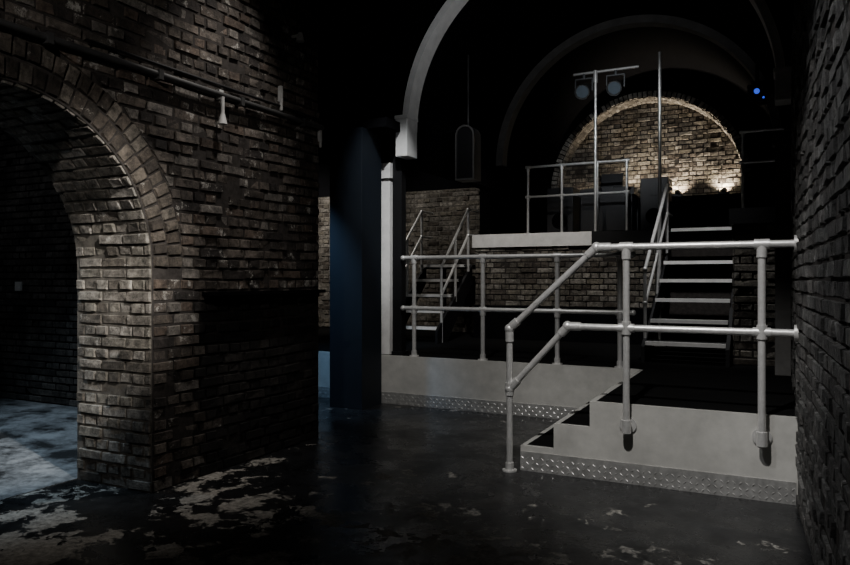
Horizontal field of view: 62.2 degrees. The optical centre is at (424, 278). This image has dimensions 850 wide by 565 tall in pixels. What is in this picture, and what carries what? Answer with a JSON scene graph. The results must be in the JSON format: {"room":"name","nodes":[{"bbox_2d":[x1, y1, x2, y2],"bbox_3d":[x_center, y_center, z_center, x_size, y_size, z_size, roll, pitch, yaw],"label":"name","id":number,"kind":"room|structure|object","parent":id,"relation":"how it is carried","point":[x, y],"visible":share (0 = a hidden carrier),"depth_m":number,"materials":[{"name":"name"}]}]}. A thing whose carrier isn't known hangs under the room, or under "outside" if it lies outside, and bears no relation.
{"room":"nightclub","nodes":[
{"label":"nightclub","id":0,"kind":"room"},
{"bbox_2d":[0,128,76,406],"bbox_3d":[-3.628,-1.100,7.525,4.750,4.900,0.222,0,0,27],"label":"wall","id":1,"kind":"structure","parent":0,"point":[38,322],"depth_m":7.75,"materials":[{"name":"brown brick"}]},
{"bbox_2d":[15,282,21,290],"bbox_3d":[-4.514,0.080,7.823,0.100,0.100,0.027,0,0,27],"label":"light switch","id":2,"kind":"object","parent":1,"relation":"attached to","point":[18,285],"visible":1,"depth_m":7.81,"materials":[{"name":"white plastic"}]},
{"bbox_2d":[0,0,319,492],"bbox_3d":[-2.783,-1.100,3.070,0.728,4.900,6.980,0,0,27],"label":"wall","id":3,"kind":"structure","parent":0,"point":[166,204],"depth_m":4.68,"materials":[{"name":"brown brick"}]},
{"bbox_2d":[0,18,323,129],"bbox_3d":[-2.038,-1.308,3.697,0.057,0.115,5.170,0,0,27],"label":"conduit pipe","id":4,"kind":"object","parent":3,"relation":"attached to","point":[47,38],"visible":1,"depth_m":4.40,"materials":[{"name":"black metal"}]},
{"bbox_2d":[216,89,226,124],"bbox_3d":[-1.414,-1.200,4.916,0.072,0.240,0.064,0,0,27],"label":"wall light","id":5,"kind":"object","parent":3,"relation":"attached to","point":[222,119],"visible":0.99,"depth_m":4.90,"materials":[{"name":"white plastic"}]},
{"bbox_2d":[202,289,325,300],"bbox_3d":[-1.179,0.119,5.386,0.072,0.062,1.360,0,0,27],"label":"wall ledge","id":6,"kind":"object","parent":3,"relation":"attached to","point":[269,294],"visible":1,"depth_m":5.26,"materials":[{"name":"black paint"}]},
{"bbox_2d":[278,86,282,110],"bbox_3d":[-1.130,-1.415,5.523,0.033,0.190,0.028,0,0,27],"label":"junction box","id":7,"kind":"object","parent":3,"relation":"attached to","point":[280,88],"visible":1,"depth_m":5.51,"materials":[{"name":"white plastic"}]},
{"bbox_2d":[318,129,321,147],"bbox_3d":[-0.893,-1.215,5.996,0.032,0.190,0.027,0,0,27],"label":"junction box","id":8,"kind":"object","parent":3,"relation":"attached to","point":[319,131],"visible":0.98,"depth_m":5.99,"materials":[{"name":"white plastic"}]},
{"bbox_2d":[318,138,479,331],"bbox_3d":[-1.311,-1.365,11.926,4.930,4.370,0.177,0,0,27],"label":"wall","id":9,"kind":"structure","parent":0,"point":[448,200],"depth_m":11.15,"materials":[{"name":"brown brick"}]},
{"bbox_2d":[0,397,813,564],"bbox_3d":[-2.704,1.398,3.858,10.100,0.104,8.860,0,0,27],"label":"floor","id":10,"kind":"structure","parent":0,"point":[383,483],"depth_m":4.13,"materials":[{"name":"black paint"}]},
{"bbox_2d":[330,127,380,409],"bbox_3d":[-0.739,-0.110,7.538,0.400,2.920,0.400,0,0,27],"label":"square column","id":11,"kind":"structure","parent":10,"relation":"on","point":[355,153],"depth_m":7.38,"materials":[{"name":"blue paint"}]},
{"bbox_2d":[318,327,797,504],"bbox_3d":[-0.183,1.089,9.514,9.075,0.521,7.330,0,0,27],"label":"raised platform","id":12,"kind":"object","parent":10,"relation":"on","point":[695,416],"visible":0.73,"depth_m":5.03,"materials":[{"name":"grey painted concrete"},{"name":"diamond plate steel"},{"name":"black flooring"}]},
{"bbox_2d":[381,163,392,354],"bbox_3d":[-0.422,-0.220,7.798,0.170,2.100,0.170,0,0,27],"label":"post","id":13,"kind":"object","parent":12,"relation":"on","point":[386,168],"visible":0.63,"depth_m":7.74,"materials":[{"name":"white paint"}]},
{"bbox_2d":[391,137,407,354],"bbox_3d":[-0.275,-0.360,7.741,0.135,2.380,0.140,0,0,27],"label":"steel post","id":14,"kind":"object","parent":12,"relation":"on","point":[399,164],"visible":0.86,"depth_m":7.70,"materials":[{"name":"black metal"}]},
{"bbox_2d":[406,208,478,343],"bbox_3d":[0.205,-0.089,9.990,0.788,1.839,1.730,0,0,27],"label":"metal staircase","id":15,"kind":"structure","parent":12,"relation":"on","point":[448,319],"depth_m":9.78,"materials":[{"name":"grey metal"}]},
{"bbox_2d":[401,251,635,367],"bbox_3d":[0.848,0.286,7.097,2.486,1.088,0.100,0,0,27],"label":"handrail","id":16,"kind":"object","parent":12,"relation":"on","point":[413,308],"visible":0.92,"depth_m":7.04,"materials":[{"name":"metal"}]},
{"bbox_2d":[472,198,744,347],"bbox_3d":[2.861,-0.090,10.450,3.450,1.840,2.920,0,0,27],"label":"stage","id":17,"kind":"object","parent":12,"relation":"on","point":[509,283],"visible":0.76,"depth_m":9.14,"materials":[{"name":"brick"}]},
{"bbox_2d":[547,187,579,232],"bbox_3d":[2.107,-0.990,10.742,0.400,0.760,0.416,0,0,27],"label":"speaker","id":18,"kind":"object","parent":17,"relation":"on","point":[571,204],"visible":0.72,"depth_m":10.58},
{"bbox_2d":[525,158,629,232],"bbox_3d":[2.162,-1.142,10.108,1.530,1.064,0.100,0,0,27],"label":"railing","id":19,"kind":"object","parent":17,"relation":"on","point":[626,160],"depth_m":10.08,"materials":[{"name":"grey metal"}]},
{"bbox_2d":[573,65,638,230],"bbox_3d":[2.511,-1.765,9.810,0.900,2.310,0.315,0,0,27],"label":"stand","id":20,"kind":"object","parent":17,"relation":"on","point":[614,87],"depth_m":9.86,"materials":[{"name":"grey metal"}]},
{"bbox_2d":[578,173,639,231],"bbox_3d":[2.736,-1.100,10.457,0.800,0.980,0.560,0,0,27],"label":"table","id":21,"kind":"object","parent":17,"relation":"on","point":[611,207],"visible":0.76,"depth_m":10.23,"materials":[{"name":"black"}]},
{"bbox_2d":[640,177,671,229],"bbox_3d":[3.322,-1.020,10.131,0.380,0.820,0.416,0,0,27],"label":"speaker","id":22,"kind":"object","parent":17,"relation":"on","point":[648,186],"visible":0.69,"depth_m":9.98},
{"bbox_2d":[654,51,664,346],"bbox_3d":[2.905,-0.996,8.726,0.138,3.651,0.138,0,0,27],"label":"scaffold pole","id":23,"kind":"object","parent":12,"relation":"on","point":[659,52],"visible":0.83,"depth_m":8.71,"materials":[{"name":"metal"}]},
{"bbox_2d":[641,183,733,366],"bbox_3d":[2.968,-0.163,7.748,0.819,1.986,2.070,0,0,27],"label":"metal staircase","id":24,"kind":"structure","parent":12,"relation":"on","point":[648,341],"depth_m":7.49,"materials":[{"name":"grey metal"}]},
{"bbox_2d":[729,207,774,366],"bbox_3d":[4.220,0.075,8.769,0.530,1.510,4.700,0,0,27],"label":"brick pier","id":25,"kind":"object","parent":12,"relation":"on","point":[747,224],"visible":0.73,"depth_m":6.73,"materials":[{"name":"brick"}]},
{"bbox_2d":[739,126,787,207],"bbox_3d":[4.019,-1.237,8.389,0.532,1.114,0.100,0,0,27],"label":"railing","id":26,"kind":"object","parent":25,"relation":"on","point":[742,162],"visible":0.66,"depth_m":8.46,"materials":[{"name":"metal"}]},
{"bbox_2d":[772,130,790,375],"bbox_3d":[3.088,-0.220,6.103,0.145,2.100,0.160,0,0,27],"label":"post","id":27,"kind":"object","parent":12,"relation":"on","point":[781,140],"visible":0.95,"depth_m":6.04,"materials":[{"name":"black"}]},
{"bbox_2d":[502,235,798,472],"bbox_3d":[1.377,0.545,4.573,1.850,1.610,0.111,0,0,27],"label":"handrail","id":28,"kind":"object","parent":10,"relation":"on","point":[761,436],"visible":0.98,"depth_m":4.57,"materials":[{"name":"metal"}]},
{"bbox_2d":[406,122,550,234],"bbox_3d":[0.843,-0.465,10.190,0.460,2.570,5.240,0,0,27],"label":"wall","id":29,"kind":"structure","parent":0,"point":[503,191],"depth_m":10.60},
{"bbox_2d":[318,0,792,144],"bbox_3d":[-1.017,-2.560,7.874,9.100,1.980,0.550,0,0,27],"label":"wall","id":30,"kind":"structure","parent":0,"point":[367,51],"depth_m":7.78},
{"bbox_2d":[394,114,417,159],"bbox_3d":[-0.202,-1.530,7.626,0.160,0.440,0.260,0,0,27],"label":"block","id":31,"kind":"object","parent":30,"relation":"attached to","point":[406,139],"depth_m":7.53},
{"bbox_2d":[403,0,785,131],"bbox_3d":[1.437,-2.515,6.811,3.660,1.830,0.220,0,0,27],"label":"trim","id":32,"kind":"structure","parent":30,"relation":"attached to","point":[450,9],"depth_m":7.43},
{"bbox_2d":[418,0,785,178],"bbox_3d":[2.661,-2.515,9.241,3.660,1.830,5.300,0,0,27],"label":"vault","id":33,"kind":"object","parent":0,"point":[503,41],"visible":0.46,"depth_m":9.14,"materials":[{"name":"black paint"}]},
{"bbox_2d":[446,55,480,182],"bbox_3d":[0.433,-1.890,8.308,0.400,1.480,0.210,0,0,27],"label":"loudspeaker","id":34,"kind":"object","parent":33,"relation":"hanging from","point":[467,138],"visible":1,"depth_m":8.21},
{"bbox_2d":[496,14,781,167],"bbox_3d":[2.656,-2.505,9.232,3.620,1.810,0.180,0,0,27],"label":"arch","id":35,"kind":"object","parent":33,"relation":"attached to","point":[647,20],"depth_m":9.24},
{"bbox_2d":[747,64,772,105],"bbox_3d":[3.909,-2.275,8.208,0.280,0.450,0.222,0,0,27],"label":"stage light","id":36,"kind":"object","parent":33,"relation":"attached to","point":[757,91],"visible":0.98,"depth_m":8.16,"materials":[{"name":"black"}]},
{"bbox_2d":[536,70,786,232],"bbox_3d":[3.898,-2.050,11.852,4.100,3.000,0.522,0,0,27],"label":"wall","id":37,"kind":"structure","parent":0,"point":[703,115],"depth_m":11.77,"materials":[{"name":"brown brick"}]},
{"bbox_2d":[672,190,682,195],"bbox_3d":[4.150,-1.402,11.576,0.160,0.114,0.131,0,0,27],"label":"uplight","id":38,"kind":"object","parent":37,"relation":"on","point":[677,193],"visible":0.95,"depth_m":11.54,"materials":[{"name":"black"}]},
{"bbox_2d":[718,188,729,193],"bbox_3d":[4.775,-1.402,11.261,0.160,0.114,0.131,0,0,27],"label":"uplight","id":39,"kind":"object","parent":37,"relation":"on","point":[723,190],"visible":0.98,"depth_m":11.23,"materials":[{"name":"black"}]},
{"bbox_2d":[773,66,790,105],"bbox_3d":[3.038,-1.635,5.994,0.135,0.270,0.260,0,0,27],"label":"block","id":40,"kind":"object","parent":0,"point":[782,75],"depth_m":5.89,"materials":[{"name":"black"}]},
{"bbox_2d":[787,0,849,564],"bbox_3d":[2.791,-1.100,4.455,0.822,4.900,14.731,0,0,27],"label":"wall","id":41,"kind":"structure","parent":0,"point":[818,114],"depth_m":2.99,"materials":[{"name":"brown brick"}]}
]}

